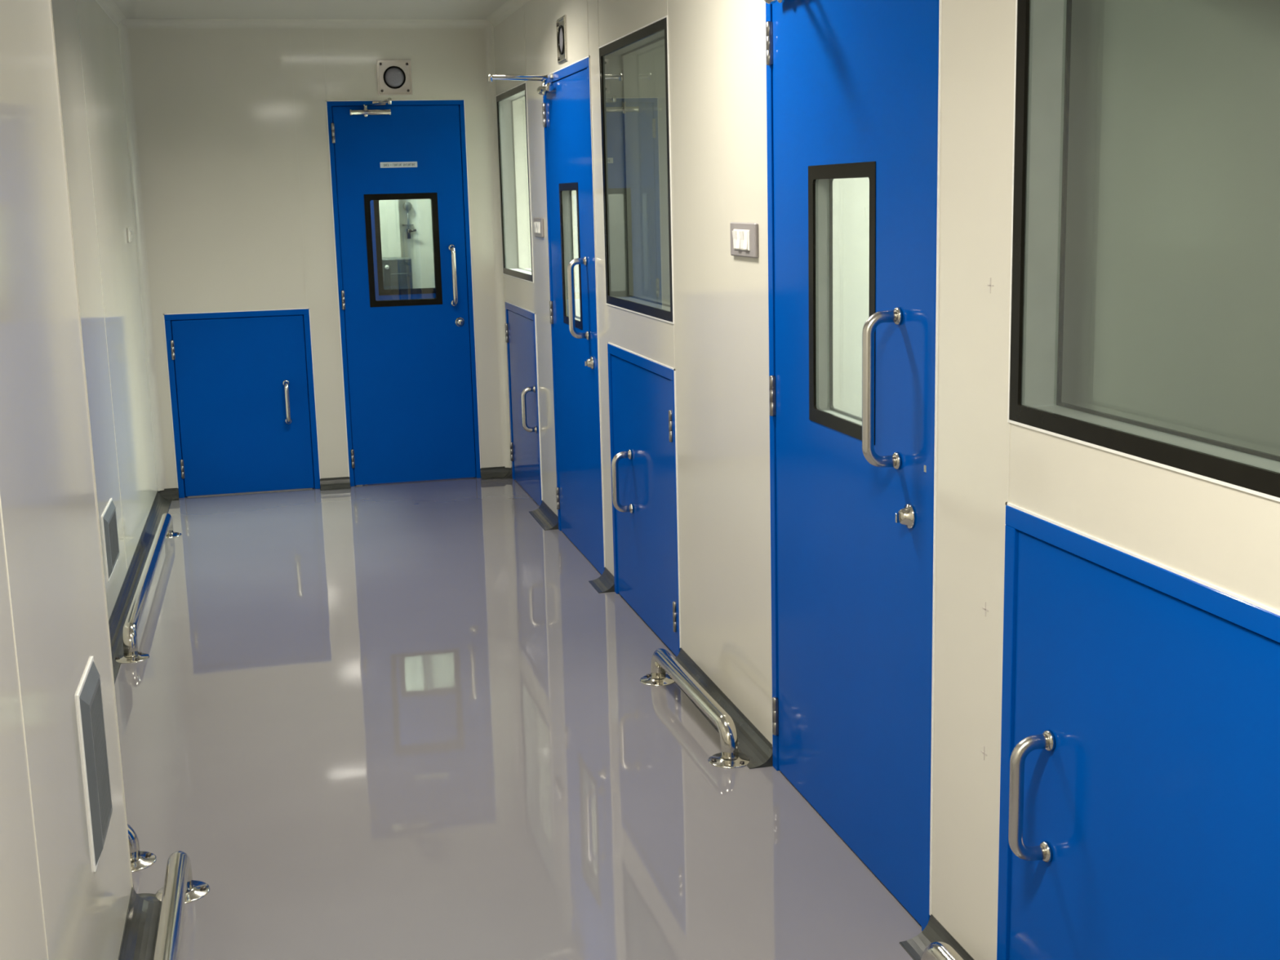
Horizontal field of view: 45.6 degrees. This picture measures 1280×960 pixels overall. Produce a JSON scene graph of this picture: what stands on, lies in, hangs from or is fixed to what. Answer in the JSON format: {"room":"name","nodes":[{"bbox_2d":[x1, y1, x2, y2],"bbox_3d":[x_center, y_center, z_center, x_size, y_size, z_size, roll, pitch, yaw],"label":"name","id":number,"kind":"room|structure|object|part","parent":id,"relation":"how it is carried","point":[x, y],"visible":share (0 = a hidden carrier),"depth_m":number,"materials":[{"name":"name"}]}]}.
{"room":"clean room","nodes":[
{"label":"clean room","id":0,"kind":"room"},
{"bbox_2d":[0,0,132,959],"bbox_3d":[-0.771,0.184,0.795,0.374,2.520,5.020,-4,11,-13],"label":"wall","id":1,"kind":"structure","parent":0,"point":[54,905],"depth_m":2.58,"materials":[{"name":"white paint"}]},
{"bbox_2d":[49,0,133,887],"bbox_3d":[-1.187,-0.262,3.230,0.016,2.520,0.016,-4,11,-13],"label":"trim","id":2,"kind":"structure","parent":1,"relation":"attached to","point":[50,0],"depth_m":3.25,"materials":[{"name":"white metal"}]},
{"bbox_2d":[76,656,112,871],"bbox_3d":[-1.051,0.543,2.947,0.016,0.348,0.253,-4,11,-13],"label":"air vent","id":3,"kind":"object","parent":1,"relation":"in","point":[89,696],"visible":1,"depth_m":2.87,"materials":[{"name":"metal"}]},
{"bbox_3d":[-1.057,0.543,2.946,0.004,0.348,0.253,-4,11,-13],"label":"grille frame","id":4,"kind":"part","parent":3,"relation":"part of","materials":[{"name":"plastic"}]},
{"bbox_2d":[51,0,157,620],"bbox_3d":[-2.086,-0.675,5.557,0.101,2.520,5.406,-4,11,-13],"label":"wall","id":5,"kind":"structure","parent":0,"point":[88,56],"depth_m":6.44,"materials":[{"name":"white paint"}]},
{"bbox_2d":[102,497,119,582],"bbox_3d":[-2.041,0.227,5.885,0.016,0.253,0.368,-4,11,-13],"label":"air vent","id":6,"kind":"object","parent":5,"relation":"in","point":[109,526],"visible":1,"depth_m":5.80,"materials":[{"name":"metal"}]},
{"bbox_2d":[95,0,126,27],"bbox_3d":[-2.061,-1.906,5.403,0.045,0.045,5.126,-4,11,-13],"label":"trim","id":7,"kind":"structure","parent":5,"relation":"attached to","point":[110,8],"depth_m":7.37,"materials":[{"name":"white metal"}]},
{"bbox_2d":[126,227,132,242],"bbox_3d":[-2.534,-1.218,7.573,0.020,0.072,0.120,-4,11,-13],"label":"light switch","id":8,"kind":"object","parent":5,"relation":"attached to","point":[129,231],"visible":1,"depth_m":7.52,"materials":[{"name":"white plastic"}]},
{"bbox_2d":[108,490,171,959],"bbox_3d":[-1.262,0.944,3.492,0.345,0.057,10.146,-4,11,-13],"label":"baseboard","id":9,"kind":"structure","parent":5,"relation":"attached to","point":[161,505],"depth_m":5.44,"materials":[{"name":"silver metal"}]},
{"bbox_2d":[112,0,507,19],"bbox_3d":[0.512,-1.959,5.000,5.068,0.080,13.400,-4,11,-13],"label":"ceiling","id":10,"kind":"structure","parent":0,"point":[131,9],"depth_m":7.61,"materials":[{"name":"grey paint"}]},
{"bbox_2d":[128,26,502,488],"bbox_3d":[-1.821,-1.198,8.312,2.138,2.520,0.081,-4,11,-13],"label":"wall","id":11,"kind":"structure","parent":0,"point":[232,123],"depth_m":8.16,"materials":[{"name":"white paint"}]},
{"bbox_2d":[118,22,166,491],"bbox_3d":[-2.630,-1.155,8.056,0.045,2.470,0.045,-4,11,-13],"label":"trim","id":12,"kind":"structure","parent":11,"relation":"attached to","point":[123,34],"depth_m":8.06,"materials":[{"name":"white metal"}]},
{"bbox_2d":[163,307,320,497],"bbox_3d":[-2.166,-0.421,8.329,0.767,1.004,0.156,-4,11,-13],"label":"hatch","id":13,"kind":"object","parent":11,"relation":"attached to","point":[242,388],"visible":1,"depth_m":8.32,"materials":[{"name":"blue metal"}]},
{"bbox_3d":[-1.931,-0.423,8.343,0.025,0.233,0.074,-4,11,-13],"label":"handle","id":14,"kind":"part","parent":13,"relation":"part of","materials":[{"name":"silver metal"}]},
{"bbox_2d":[120,18,489,28],"bbox_3d":[-1.740,-2.410,8.048,1.938,0.045,0.045,-4,11,-13],"label":"trim","id":15,"kind":"structure","parent":11,"relation":"attached to","point":[128,23],"depth_m":8.04,"materials":[{"name":"white metal"}]},
{"bbox_2d":[159,466,510,501],"bbox_3d":[-1.676,0.019,8.489,1.938,0.057,0.072,-4,11,-13],"label":"baseboard","id":16,"kind":"structure","parent":11,"relation":"attached to","point":[491,473],"depth_m":8.51,"materials":[{"name":"grey metal"}]},
{"bbox_2d":[376,59,412,95],"bbox_3d":[-1.324,-2.170,8.211,0.184,0.184,0.012,-4,11,-13],"label":"air vent","id":17,"kind":"object","parent":11,"relation":"in","point":[390,82],"visible":1,"depth_m":8.21,"materials":[{"name":"silver metal"}]},
{"bbox_2d":[385,67,404,87],"bbox_3d":[-1.324,-2.171,8.213,0.108,0.108,0.008,-4,11,-13],"label":"grille","id":18,"kind":"object","parent":17,"relation":"attached to","point":[394,77],"depth_m":8.21,"materials":[{"name":"grey metal"}]},
{"bbox_2d":[325,97,480,486],"bbox_3d":[-1.269,-1.004,8.330,0.744,2.104,0.375,-4,11,-13],"label":"door","id":19,"kind":"structure","parent":11,"relation":"in","point":[409,366],"depth_m":8.44,"materials":[{"name":"blue metal"}]},
{"bbox_3d":[-1.395,-1.995,8.073,0.026,0.009,0.291,-9,13,-36],"label":"closer arm","id":20,"kind":"part","parent":19,"relation":"part of","materials":[{"name":"silver metal"}]},
{"bbox_3d":[-1.315,-1.718,8.300,0.201,0.030,0.003,-4,11,-13],"label":"name plate","id":21,"kind":"part","parent":19,"relation":"part of","materials":[{"name":"white plastic"}]},
{"bbox_3d":[-1.031,-1.131,8.434,0.025,0.331,0.080,-4,11,-13],"label":"handle","id":22,"kind":"part","parent":19,"relation":"part of","materials":[{"name":"silver metal"}]},
{"bbox_2d":[484,22,511,467],"bbox_3d":[-0.791,-1.282,8.486,0.045,2.470,0.045,-4,11,-13],"label":"trim","id":23,"kind":"structure","parent":11,"relation":"attached to","point":[489,29],"depth_m":8.50,"materials":[{"name":"white metal"}]},
{"bbox_2d":[378,200,400,257],"bbox_3d":[-2.451,-1.549,10.273,1.653,2.520,0.100,-4,11,-13],"label":"wall","id":24,"kind":"structure","parent":0,"point":[388,209],"depth_m":10.38,"materials":[{"name":"white paint"}]},
{"bbox_2d":[382,257,413,289],"bbox_3d":[-1.730,-0.908,10.367,0.385,1.190,0.282,-4,11,-13],"label":"base cabinet","id":25,"kind":"object","parent":24,"relation":"attached to","point":[397,271],"visible":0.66,"depth_m":10.17,"materials":[{"name":"grey metal"}]},
{"bbox_3d":[-1.762,-1.373,10.137,0.120,0.110,0.006,-4,11,-13],"label":"cabinet panel","id":26,"kind":"part","parent":25,"relation":"part of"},
{"bbox_3d":[-1.609,-1.285,10.190,0.110,0.190,0.007,-4,11,-13],"label":"cabinet door","id":27,"kind":"part","parent":25,"relation":"part of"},
{"bbox_2d":[398,199,435,288],"bbox_3d":[-1.483,-1.633,10.591,0.385,2.520,0.080,-4,11,-13],"label":"wall","id":28,"kind":"structure","parent":0,"point":[420,248],"depth_m":10.53,"materials":[{"name":"white paint"}]},
{"bbox_2d":[402,201,416,238],"bbox_3d":[-1.586,-1.786,10.468,0.092,0.250,0.053,-4,11,-13],"label":"pressure gauge","id":29,"kind":"object","parent":28,"relation":"attached to","point":[407,206],"visible":1,"depth_m":10.46,"materials":[{"name":"silver metal"}]},
{"bbox_3d":[-1.571,-1.694,10.482,0.071,0.066,0.029,2,11,18],"label":"valve lever","id":30,"kind":"part","parent":29,"relation":"part of","materials":[{"name":"metal"}]},
{"bbox_2d":[114,477,921,959],"bbox_3d":[0.577,0.595,5.479,5.068,0.080,13.400,-4,11,-13],"label":"floor","id":31,"kind":"structure","parent":0,"point":[403,720],"depth_m":4.31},
{"bbox_2d":[127,823,156,872],"bbox_3d":[-1.328,0.878,3.680,0.297,0.120,0.122,-4,11,-13],"label":"guard rail","id":32,"kind":"object","parent":31,"relation":"on","point":[140,860],"visible":0.11,"depth_m":3.69,"materials":[{"name":"silver metal"}]},
{"bbox_2d":[115,512,181,663],"bbox_3d":[-2.045,0.391,6.380,0.123,0.120,2.212,-4,11,-13],"label":"guard rail","id":33,"kind":"object","parent":31,"relation":"on","point":[165,527],"visible":1,"depth_m":5.81,"materials":[{"name":"silver metal"}]},
{"bbox_2d":[152,850,209,959],"bbox_3d":[-0.944,0.988,3.042,0.122,0.120,1.142,-4,11,-13],"label":"guard rail","id":34,"kind":"object","parent":31,"relation":"on","point":[179,889],"visible":1,"depth_m":3.26,"materials":[{"name":"silver metal"}]},
{"bbox_2d":[640,648,750,768],"bbox_3d":[0.155,0.663,4.629,0.122,0.120,0.882,-4,11,-14],"label":"guard rail","id":35,"kind":"object","parent":31,"relation":"on","point":[662,661],"visible":1,"depth_m":4.45,"materials":[{"name":"silver metal"}]},
{"bbox_2d":[920,941,964,959],"bbox_3d":[0.701,1.043,2.529,0.122,0.120,1.147,-4,11,-13],"label":"guard rail","id":36,"kind":"object","parent":31,"relation":"on","point":[937,950],"visible":1,"depth_m":2.95,"materials":[{"name":"silver metal"}]},
{"bbox_2d":[512,97,580,316],"bbox_3d":[-0.022,-1.885,11.742,2.850,2.520,0.080,-4,11,-13],"label":"wall","id":37,"kind":"structure","parent":0,"point":[518,105],"depth_m":11.46,"materials":[{"name":"white paint"}]},
{"bbox_2d":[622,39,670,304],"bbox_3d":[1.301,-0.914,6.377,2.850,2.520,0.060,-4,11,-13],"label":"wall","id":38,"kind":"structure","parent":0,"point":[644,68],"depth_m":5.98,"materials":[{"name":"grey paint"}]},
{"bbox_2d":[832,177,869,417],"bbox_3d":[1.619,-0.680,5.086,2.850,2.520,0.080,-4,11,-13],"label":"wall","id":39,"kind":"structure","parent":0,"point":[851,196],"depth_m":4.82,"materials":[{"name":"white paint"}]},
{"bbox_2d":[493,0,1279,959],"bbox_3d":[0.101,-0.651,5.136,0.081,2.520,13.200,-4,11,-13],"label":"wall","id":40,"kind":"structure","parent":0,"point":[717,344],"depth_m":3.15,"materials":[{"name":"white paint"}]},
{"bbox_2d":[484,0,529,27],"bbox_3d":[0.370,-1.599,3.434,0.045,0.045,10.146,-4,11,-13],"label":"trim","id":41,"kind":"structure","parent":40,"relation":"attached to","point":[508,7],"depth_m":7.75,"materials":[{"name":"white metal"}]},
{"bbox_2d":[495,81,533,283],"bbox_3d":[-0.617,-1.540,7.941,0.086,0.968,0.990,-4,11,-13],"label":"window","id":42,"kind":"structure","parent":40,"relation":"in","point":[504,115],"depth_m":8.36,"materials":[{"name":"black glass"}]},
{"bbox_2d":[505,301,542,506],"bbox_3d":[-0.619,-0.420,8.114,0.156,1.004,0.968,-4,11,-13],"label":"hatch","id":43,"kind":"object","parent":40,"relation":"attached to","point":[520,325],"visible":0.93,"depth_m":8.06,"materials":[{"name":"blue metal"}]},
{"bbox_3d":[-0.564,-0.356,7.718,0.074,0.232,0.025,-4,11,-13],"label":"handle","id":44,"kind":"part","parent":43,"relation":"part of","materials":[{"name":"silver metal"}]},
{"bbox_2d":[533,217,544,237],"bbox_3d":[-0.469,-1.192,7.194,0.019,0.088,0.282,-4,11,-13],"label":"light switch","id":45,"kind":"object","parent":40,"relation":"attached to","point":[538,223],"visible":1,"depth_m":7.19,"materials":[{"name":"white plastic"}]},
{"bbox_2d":[488,55,604,574],"bbox_3d":[-0.396,-0.701,6.597,0.375,2.104,1.041,-4,11,-13],"label":"door","id":46,"kind":"structure","parent":40,"relation":"in","point":[566,107],"depth_m":6.59,"materials":[{"name":"blue metal"}]},
{"bbox_3d":[-0.531,-1.754,6.670,0.291,0.009,0.026,-9,13,-36],"label":"closer arm","id":47,"kind":"part","parent":46,"relation":"part of","materials":[{"name":"silver metal"}]},
{"bbox_3d":[-0.255,-0.709,6.630,0.085,2.100,1.032,-4,11,-13],"label":"frame","id":48,"kind":"part","parent":46,"relation":"part of","materials":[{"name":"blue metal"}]},
{"bbox_3d":[-0.257,-0.747,6.275,0.080,0.331,0.025,-4,11,-13],"label":"handle","id":49,"kind":"part","parent":46,"relation":"part of","materials":[{"name":"silver metal"}]},
{"bbox_2d":[555,14,568,64],"bbox_3d":[-0.331,-1.855,6.423,0.012,0.184,0.184,-4,11,-13],"label":"air vent","id":50,"kind":"object","parent":40,"relation":"in","point":[562,32],"visible":1,"depth_m":6.40,"materials":[{"name":"silver metal"}]},
{"bbox_2d":[559,27,562,51],"bbox_3d":[-0.329,-1.856,6.423,0.008,0.108,0.108,-4,11,-13],"label":"grille","id":51,"kind":"object","parent":50,"relation":"attached to","point":[560,28],"depth_m":6.43,"materials":[{"name":"grey"}]},
{"bbox_2d":[598,15,674,324],"bbox_3d":[0.018,-1.074,5.368,0.086,0.968,1.022,-4,11,-13],"label":"window","id":52,"kind":"structure","parent":40,"relation":"in","point":[611,54],"depth_m":5.78,"materials":[{"name":"black glass"}]},
{"bbox_2d":[607,342,680,656],"bbox_3d":[0.010,0.042,5.561,0.156,1.004,1.009,-4,11,-13],"label":"hatch","id":53,"kind":"object","parent":40,"relation":"attached to","point":[642,389],"visible":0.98,"depth_m":5.50,"materials":[{"name":"blue metal"}]},
{"bbox_3d":[-0.068,0.008,5.705,0.074,0.232,0.025,-4,11,-13],"label":"handle","id":54,"kind":"part","parent":53,"relation":"part of","materials":[{"name":"silver metal"}]},
{"bbox_2d":[500,466,973,959],"bbox_3d":[0.418,0.828,3.885,0.072,0.057,10.146,-4,11,-13],"label":"baseboard","id":55,"kind":"structure","parent":40,"relation":"attached to","point":[752,743],"depth_m":4.44,"materials":[{"name":"grey metal"}]},
{"bbox_2d":[729,222,758,257],"bbox_3d":[0.290,-0.649,4.113,0.019,0.091,0.249,-4,11,-13],"label":"light switch","id":56,"kind":"object","parent":40,"relation":"attached to","point":[744,236],"visible":1,"depth_m":4.10,"materials":[{"name":"white plastic"}]},
{"bbox_2d":[764,0,942,931],"bbox_3d":[0.364,-0.143,3.513,0.375,2.104,1.046,-4,11,-13],"label":"door","id":57,"kind":"structure","parent":40,"relation":"in","point":[854,86],"depth_m":3.46,"materials":[{"name":"blue metal"}]},
{"bbox_3d":[0.504,-0.189,3.191,0.080,0.331,0.025,-4,11,-13],"label":"handle","id":58,"kind":"part","parent":57,"relation":"part of","materials":[{"name":"silver metal"}]},
{"bbox_2d":[996,502,1279,959],"bbox_3d":[0.798,0.621,2.367,0.156,1.004,1.009,-4,11,-13],"label":"hatch","id":59,"kind":"object","parent":40,"relation":"attached to","point":[1140,803],"visible":1,"depth_m":2.40,"materials":[{"name":"blue metal"}]},
{"bbox_3d":[0.681,0.558,2.666,0.074,0.232,0.025,-4,11,-13],"label":"handle","id":60,"kind":"part","parent":59,"relation":"part of","materials":[{"name":"silver metal"}]},
{"bbox_2d":[1007,0,1279,502],"bbox_3d":[0.807,-0.495,2.167,0.086,0.968,1.008,-4,11,-13],"label":"window","id":61,"kind":"structure","parent":40,"relation":"in","point":[1042,38],"depth_m":2.62,"materials":[{"name":"black glass"}]},
{"bbox_2d":[1061,0,1279,456],"bbox_3d":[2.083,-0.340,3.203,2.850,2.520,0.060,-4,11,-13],"label":"window pane","id":62,"kind":"structure","parent":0,"point":[1171,303],"depth_m":2.88,"materials":[{"name":"glass"}]},
{"bbox_3d":[-1.973,-1.387,9.343,1.938,2.520,0.080,-4,11,-13],"label":"wall","id":63,"kind":"structure","parent":0,"visible":0},
{"bbox_2d":[369,198,435,300],"bbox_3d":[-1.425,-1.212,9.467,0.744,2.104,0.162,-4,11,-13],"label":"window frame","id":64,"kind":"structure","parent":63,"relation":"in","point":[381,294],"depth_m":9.42,"materials":[{"name":"blue metal"}]}
]}

